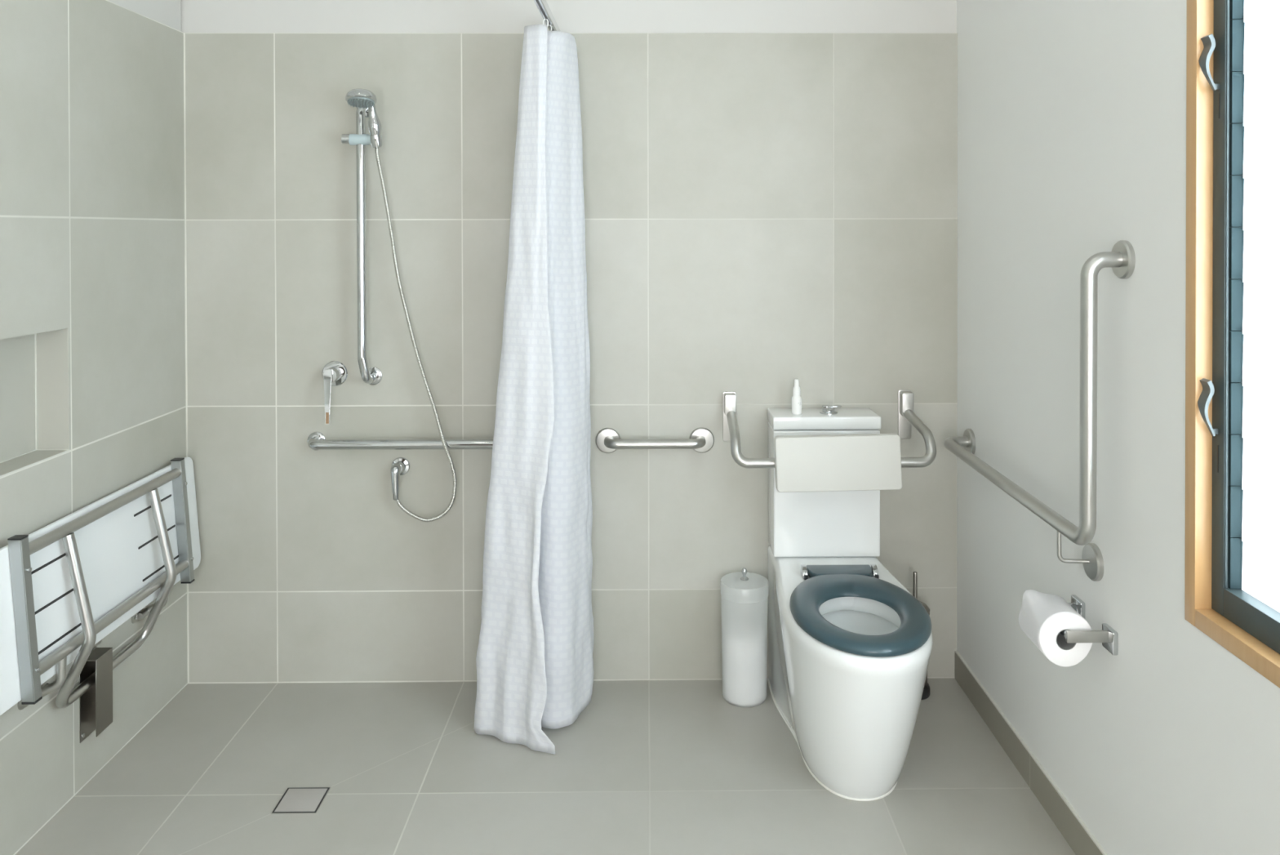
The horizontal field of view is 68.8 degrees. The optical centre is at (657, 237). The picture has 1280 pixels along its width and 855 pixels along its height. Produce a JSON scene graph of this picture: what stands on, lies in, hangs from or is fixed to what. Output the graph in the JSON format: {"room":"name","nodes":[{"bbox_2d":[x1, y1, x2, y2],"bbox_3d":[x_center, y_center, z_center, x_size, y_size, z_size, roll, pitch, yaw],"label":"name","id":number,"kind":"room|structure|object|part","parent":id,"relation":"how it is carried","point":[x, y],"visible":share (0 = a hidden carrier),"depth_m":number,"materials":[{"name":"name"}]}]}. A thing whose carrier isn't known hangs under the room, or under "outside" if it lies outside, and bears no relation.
{"room":"accessible bathroom","nodes":[
{"label":"accessible bathroom","id":0,"kind":"room"},
{"bbox_2d":[0,0,187,854],"bbox_3d":[-1.571,0.100,0.620,0.161,2.720,4.773,0,1,-1],"label":"wall","id":1,"kind":"structure","parent":0,"point":[93,314],"depth_m":2.47,"materials":[{"name":"tile"}]},
{"bbox_2d":[0,457,200,742],"bbox_3d":[-1.451,1.000,2.455,0.119,0.637,1.085,0,1,-1],"label":"shower seat","id":2,"kind":"object","parent":1,"relation":"attached to","point":[66,584],"visible":1,"depth_m":2.44,"materials":[{"name":"white plastic"}]},
{"bbox_3d":[-1.505,1.100,2.239,0.004,0.034,0.075,0,1,-1],"label":"wall plate","id":3,"kind":"part","parent":2,"relation":"part of","materials":[{"name":"silver metal"}]},
{"bbox_3d":[-1.469,1.061,2.269,0.078,0.103,0.052,0,1,-1],"label":"hinge arm","id":4,"kind":"part","parent":2,"relation":"part of","materials":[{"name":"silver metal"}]},
{"bbox_3d":[-1.509,1.081,2.518,0.004,0.030,0.050,0,1,-1],"label":"wall plate","id":5,"kind":"part","parent":2,"relation":"part of","materials":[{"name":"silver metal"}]},
{"bbox_3d":[-1.448,0.953,2.510,0.111,0.449,0.422,0,1,-1],"label":"swing leg","id":6,"kind":"part","parent":2,"relation":"part of","materials":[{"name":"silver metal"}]},
{"bbox_3d":[-1.511,1.096,2.723,0.004,0.034,0.075,0,1,-1],"label":"wall plate","id":7,"kind":"part","parent":2,"relation":"part of","materials":[{"name":"silver metal"}]},
{"bbox_3d":[-1.474,1.057,2.737,0.078,0.103,0.052,0,1,-1],"label":"hinge arm","id":8,"kind":"part","parent":2,"relation":"part of","materials":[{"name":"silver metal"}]},
{"bbox_2d":[14,677,1075,854],"bbox_3d":[-0.247,1.517,0.647,2.803,0.120,5.093,0,1,-1],"label":"floor","id":9,"kind":"structure","parent":0,"point":[646,766],"depth_m":2.45,"materials":[{"name":"tile"}]},
{"bbox_2d":[271,786,330,813],"bbox_3d":[-0.913,1.442,2.400,0.113,0.001,0.109,0,1,-1],"label":"floor drain","id":10,"kind":"object","parent":9,"relation":"on","point":[294,799],"visible":1,"depth_m":2.40,"materials":[{"name":"grey tile"}]},
{"bbox_2d":[766,404,933,800],"bbox_3d":[0.527,0.987,2.622,0.384,0.906,0.830,0,1,-1],"label":"toilet","id":11,"kind":"object","parent":9,"relation":"on","point":[850,646],"visible":1,"depth_m":2.49,"materials":[{"name":"white ceramic"}]},
{"bbox_2d":[791,378,801,414],"bbox_3d":[0.437,0.498,2.934,0.032,0.108,0.032,0,1,-1],"label":"spray bottle","id":12,"kind":"object","parent":11,"relation":"on","point":[796,398],"visible":1,"depth_m":2.92,"materials":[{"name":"white plastic"}]},
{"bbox_3d":[0.523,0.572,2.958,0.334,0.040,0.151,0,1,-1],"label":"cistern lid","id":13,"kind":"part","parent":11,"relation":"part of","materials":[{"name":"white ceramic"}]},
{"bbox_3d":[0.529,0.978,2.466,0.355,0.025,0.506,0,1,-1],"label":"seat","id":14,"kind":"part","parent":11,"relation":"part of","materials":[{"name":"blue plastic"}]},
{"bbox_2d":[912,571,929,699],"bbox_3d":[0.812,1.243,2.945,0.091,0.383,0.091,0,1,-1],"label":"toilet brush","id":15,"kind":"object","parent":9,"relation":"on","point":[926,693],"visible":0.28,"depth_m":2.94,"materials":[{"name":"black plastic"}]},
{"bbox_3d":[0.811,1.101,2.944,0.013,0.098,0.013,0,1,-1],"label":"handle","id":16,"kind":"part","parent":15,"relation":"part of","materials":[{"name":"silver metal"}]},
{"bbox_3d":[0.811,1.163,2.945,0.090,0.031,0.090,0,1,-1],"label":"holder lid","id":17,"kind":"part","parent":15,"relation":"part of","materials":[{"name":"silver metal"}]},
{"bbox_2d":[533,0,560,31],"bbox_3d":[-0.911,-0.643,2.215,1.216,0.030,1.583,0,1,-1],"label":"rail","id":18,"kind":"object","parent":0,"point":[542,6],"visible":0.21,"depth_m":2.68,"materials":[{"name":"silver metal"}]},
{"bbox_2d":[474,18,594,754],"bbox_3d":[-0.385,0.401,2.798,0.375,2.067,0.415,0,1,-1],"label":"shower curtain","id":19,"kind":"object","parent":18,"relation":"hanging from","point":[535,660],"visible":1,"depth_m":2.70,"materials":[{"name":"white fabric"}]},
{"bbox_2d":[181,0,957,683],"bbox_3d":[-0.277,0.075,3.101,2.803,2.720,0.160,0,1,-1],"label":"wall","id":20,"kind":"structure","parent":0,"point":[771,186],"depth_m":3.02,"materials":[{"name":"tile"}]},
{"bbox_2d":[322,360,347,424],"bbox_3d":[-1.039,0.492,2.979,0.081,0.190,0.074,0,1,-1],"label":"shower mixer","id":21,"kind":"object","parent":20,"relation":"attached to","point":[335,373],"visible":1,"depth_m":2.96,"materials":[{"name":"silver metal"}]},
{"bbox_3d":[-1.043,0.503,2.957,0.026,0.170,0.027,0,1,-1],"label":"lever","id":22,"kind":"part","parent":21,"relation":"part of","materials":[{"name":"silver metal"}]},
{"bbox_3d":[-1.040,0.438,3.012,0.081,0.081,0.006,0,1,-1],"label":"plate","id":23,"kind":"part","parent":21,"relation":"part of","materials":[{"name":"silver metal"}]},
{"bbox_2d":[341,107,382,384],"bbox_3d":[-0.924,0.016,2.958,0.127,0.917,0.110,0,1,-1],"label":"grab rail","id":24,"kind":"object","parent":20,"relation":"attached to","point":[371,375],"visible":0.88,"depth_m":2.93,"materials":[{"name":"silver metal"}]},
{"bbox_3d":[-0.976,-0.310,2.937,0.024,0.031,0.031,0,1,-1],"label":"clamp knob","id":25,"kind":"part","parent":24,"relation":"part of","materials":[{"name":"silver metal"}]},
{"bbox_2d":[345,88,382,135],"bbox_3d":[-0.903,-0.369,2.869,0.092,0.170,0.131,0,1,-1],"label":"shower","id":26,"kind":"object","parent":24,"relation":"on","point":[357,98],"visible":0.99,"depth_m":2.85,"materials":[{"name":"silver metal"}]},
{"bbox_3d":[-0.886,-0.369,2.897,0.040,0.170,0.076,0,1,20],"label":"handle","id":27,"kind":"part","parent":26,"relation":"part of","materials":[{"name":"silver metal"}]},
{"bbox_2d":[306,431,493,449],"bbox_3d":[-0.696,0.654,2.983,0.862,0.058,0.076,0,1,-1],"label":"grab rail","id":28,"kind":"object","parent":20,"relation":"attached to","point":[316,440],"visible":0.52,"depth_m":2.95,"materials":[{"name":"silver metal"}]},
{"bbox_2d":[390,457,409,500],"bbox_3d":[-0.828,0.769,2.990,0.059,0.124,0.060,0,1,-1],"label":"outlet","id":29,"kind":"object","parent":20,"relation":"attached to","point":[400,465],"visible":1,"depth_m":2.97,"materials":[{"name":"silver metal"}]},
{"bbox_2d":[374,147,457,521],"bbox_3d":[-0.758,0.309,2.949,0.250,1.188,0.052,0,1,-1],"label":"shower hose","id":30,"kind":"object","parent":29,"relation":"attached to","point":[442,513],"visible":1,"depth_m":2.95,"materials":[{"name":"silver metal"}]},
{"bbox_2d":[595,426,714,453],"bbox_3d":[-0.007,0.655,2.989,0.384,0.081,0.080,0,1,-1],"label":"grab rail","id":31,"kind":"object","parent":20,"relation":"attached to","point":[701,439],"visible":1,"depth_m":2.96,"materials":[{"name":"grey metal"}]},
{"bbox_2d":[723,389,936,492],"bbox_3d":[0.523,0.617,2.878,0.620,0.245,0.313,0,1,-1],"label":"support","id":32,"kind":"object","parent":20,"relation":"attached to","point":[855,461],"visible":1,"depth_m":2.73,"materials":[{"name":"white plastic"}]},
{"bbox_3d":[0.233,0.578,3.028,0.042,0.160,0.006,0,1,-1],"label":"wall plate","id":33,"kind":"part","parent":32,"relation":"part of","materials":[{"name":"silver metal"}]},
{"bbox_3d":[0.802,0.573,3.034,0.042,0.160,0.006,0,1,-1],"label":"wall plate","id":34,"kind":"part","parent":32,"relation":"part of","materials":[{"name":"silver metal"}]},
{"bbox_2d":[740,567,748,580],"bbox_3d":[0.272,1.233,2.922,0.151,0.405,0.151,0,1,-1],"label":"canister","id":35,"kind":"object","parent":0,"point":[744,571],"visible":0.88,"depth_m":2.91,"materials":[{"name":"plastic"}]},
{"bbox_2d":[724,662,764,705],"bbox_3d":[0.272,1.380,2.923,0.127,0.099,0.127,0,1,-1],"label":"toilet roll","id":36,"kind":"object","parent":35,"relation":"in","point":[744,688],"visible":0.72,"depth_m":2.87,"materials":[{"name":"paper"}]},
{"bbox_2d":[724,622,764,672],"bbox_3d":[0.272,1.280,2.922,0.127,0.099,0.127,0,1,-1],"label":"toilet roll","id":37,"kind":"object","parent":36,"relation":"on","point":[744,642],"visible":1,"depth_m":2.88,"materials":[{"name":"paper"}]},
{"bbox_2d":[956,0,1279,854],"bbox_3d":[1.079,0.094,0.729,0.160,2.720,4.933,0,1,-1],"label":"wall","id":38,"kind":"structure","parent":0,"point":[1072,113],"depth_m":2.09,"materials":[{"name":"white paint"}]},
{"bbox_2d":[954,649,1107,854],"bbox_3d":[0.999,1.409,0.660,0.008,0.090,4.772,0,1,-1],"label":"baseboard","id":39,"kind":"structure","parent":38,"relation":"attached to","point":[1068,821],"depth_m":2.45,"materials":[{"name":"tile"}]},
{"bbox_2d":[943,240,1135,581],"bbox_3d":[0.934,0.384,2.438,0.094,0.765,1.016,0,1,-1],"label":"grab rail","id":40,"kind":"object","parent":38,"relation":"attached to","point":[1122,259],"visible":1,"depth_m":1.96,"materials":[{"name":"grey metal"}]},
{"bbox_3d":[0.942,0.694,2.109,0.079,0.080,0.011,0,1,7],"label":"support post","id":41,"kind":"part","parent":40,"relation":"part of","materials":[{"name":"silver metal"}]},
{"bbox_2d":[1059,594,1118,655],"bbox_3d":[0.934,0.867,2.101,0.103,0.054,0.202,0,1,-1],"label":"toilet roll holder","id":42,"kind":"object","parent":38,"relation":"attached to","point":[1108,636],"visible":0.63,"depth_m":2.02,"materials":[{"name":"silver metal"}]},
{"bbox_2d":[1018,589,1092,666],"bbox_3d":[0.890,0.872,2.095,0.121,0.129,0.113,0,1,-1],"label":"toilet roll","id":43,"kind":"object","parent":42,"relation":"on","point":[1042,616],"visible":0.98,"depth_m":2.04,"materials":[{"name":"paper"}]},
{"bbox_3d":[0.930,0.862,2.176,0.091,0.024,0.009,0,1,-1],"label":"arm","id":44,"kind":"part","parent":42,"relation":"part of","materials":[{"name":"silver metal"}]},
{"bbox_3d":[0.979,0.864,2.177,0.011,0.050,0.052,0,1,-1],"label":"wall plate","id":45,"kind":"part","parent":42,"relation":"part of","materials":[{"name":"silver metal"}]},
{"bbox_3d":[0.932,0.864,2.026,0.091,0.024,0.009,0,1,-1],"label":"arm","id":46,"kind":"part","parent":42,"relation":"part of","materials":[{"name":"silver metal"}]},
{"bbox_3d":[0.981,0.869,2.027,0.011,0.050,0.052,0,1,-1],"label":"wall plate","id":47,"kind":"part","parent":42,"relation":"part of","materials":[{"name":"silver metal"}]},
{"bbox_2d":[1184,0,1279,687],"bbox_3d":[1.079,-0.015,1.054,0.172,1.469,1.383,0,1,-1],"label":"window","id":48,"kind":"structure","parent":38,"relation":"in","point":[1232,551],"depth_m":1.67,"materials":[{"name":"brown wood"}]},
{"bbox_3d":[1.003,0.308,1.713,0.028,0.102,0.045,0,1,-1],"label":"lever handle","id":49,"kind":"part","parent":48,"relation":"part of","materials":[{"name":"silver metal"}]},
{"bbox_3d":[1.002,-0.316,1.707,0.028,0.102,0.045,0,1,-1],"label":"lever handle","id":50,"kind":"part","parent":48,"relation":"part of","materials":[{"name":"silver metal"}]},
{"bbox_3d":[1.017,0.400,1.695,0.004,0.050,0.002,0,1,-1],"label":"pull rod","id":51,"kind":"part","parent":48,"relation":"part of","materials":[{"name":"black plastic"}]},
{"bbox_3d":[1.016,-0.238,1.689,0.004,0.046,0.002,0,1,-1],"label":"pull rod","id":52,"kind":"part","parent":48,"relation":"part of","materials":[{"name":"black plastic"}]},
{"bbox_3d":[1.063,-0.015,1.053,0.080,1.402,1.316,0,1,-1],"label":"aluminium frame","id":53,"kind":"part","parent":48,"relation":"part of","materials":[{"name":"black metal"}]},
{"bbox_3d":[1.054,0.310,1.056,0.008,0.105,1.229,0,1,-1],"label":"louvre blade","id":54,"kind":"part","parent":48,"relation":"part of","materials":[{"name":"clear glass"}]},
{"bbox_3d":[1.055,0.403,1.057,0.008,0.105,1.229,0,1,-1],"label":"louvre blade","id":55,"kind":"part","parent":48,"relation":"part of","materials":[{"name":"clear glass"}]},
{"bbox_3d":[1.055,0.495,1.058,0.008,0.105,1.229,0,1,-1],"label":"louvre blade","id":56,"kind":"part","parent":48,"relation":"part of","materials":[{"name":"clear glass"}]},
{"bbox_3d":[1.055,0.588,1.058,0.008,0.105,1.229,0,1,-1],"label":"louvre blade","id":57,"kind":"part","parent":48,"relation":"part of","materials":[{"name":"clear glass"}]},
{"bbox_3d":[1.054,-0.059,1.053,0.008,0.105,1.229,0,1,-1],"label":"louvre blade","id":58,"kind":"part","parent":48,"relation":"part of","materials":[{"name":"white glass"}]},
{"bbox_3d":[1.054,0.033,1.053,0.008,0.105,1.229,0,1,-1],"label":"louvre blade","id":59,"kind":"part","parent":48,"relation":"part of","materials":[{"name":"white glass"}]},
{"bbox_3d":[1.054,0.126,1.054,0.008,0.105,1.229,0,1,-1],"label":"louvre blade","id":60,"kind":"part","parent":48,"relation":"part of","materials":[{"name":"white glass"}]},
{"bbox_3d":[1.054,0.218,1.055,0.008,0.105,1.229,0,1,-1],"label":"louvre blade","id":61,"kind":"part","parent":48,"relation":"part of","materials":[{"name":"white glass"}]},
{"bbox_3d":[1.053,-0.429,1.049,0.008,0.105,1.229,0,1,-1],"label":"louvre blade","id":62,"kind":"part","parent":48,"relation":"part of","materials":[{"name":"white glass"}]},
{"bbox_3d":[1.053,-0.337,1.050,0.008,0.105,1.229,0,1,-1],"label":"louvre blade","id":63,"kind":"part","parent":48,"relation":"part of","materials":[{"name":"white glass"}]},
{"bbox_3d":[1.053,-0.244,1.051,0.008,0.105,1.229,0,1,-1],"label":"louvre blade","id":64,"kind":"part","parent":48,"relation":"part of","materials":[{"name":"white glass"}]},
{"bbox_3d":[1.054,-0.152,1.052,0.008,0.105,1.229,0,1,-1],"label":"louvre blade","id":65,"kind":"part","parent":48,"relation":"part of","materials":[{"name":"white glass"}]}
]}

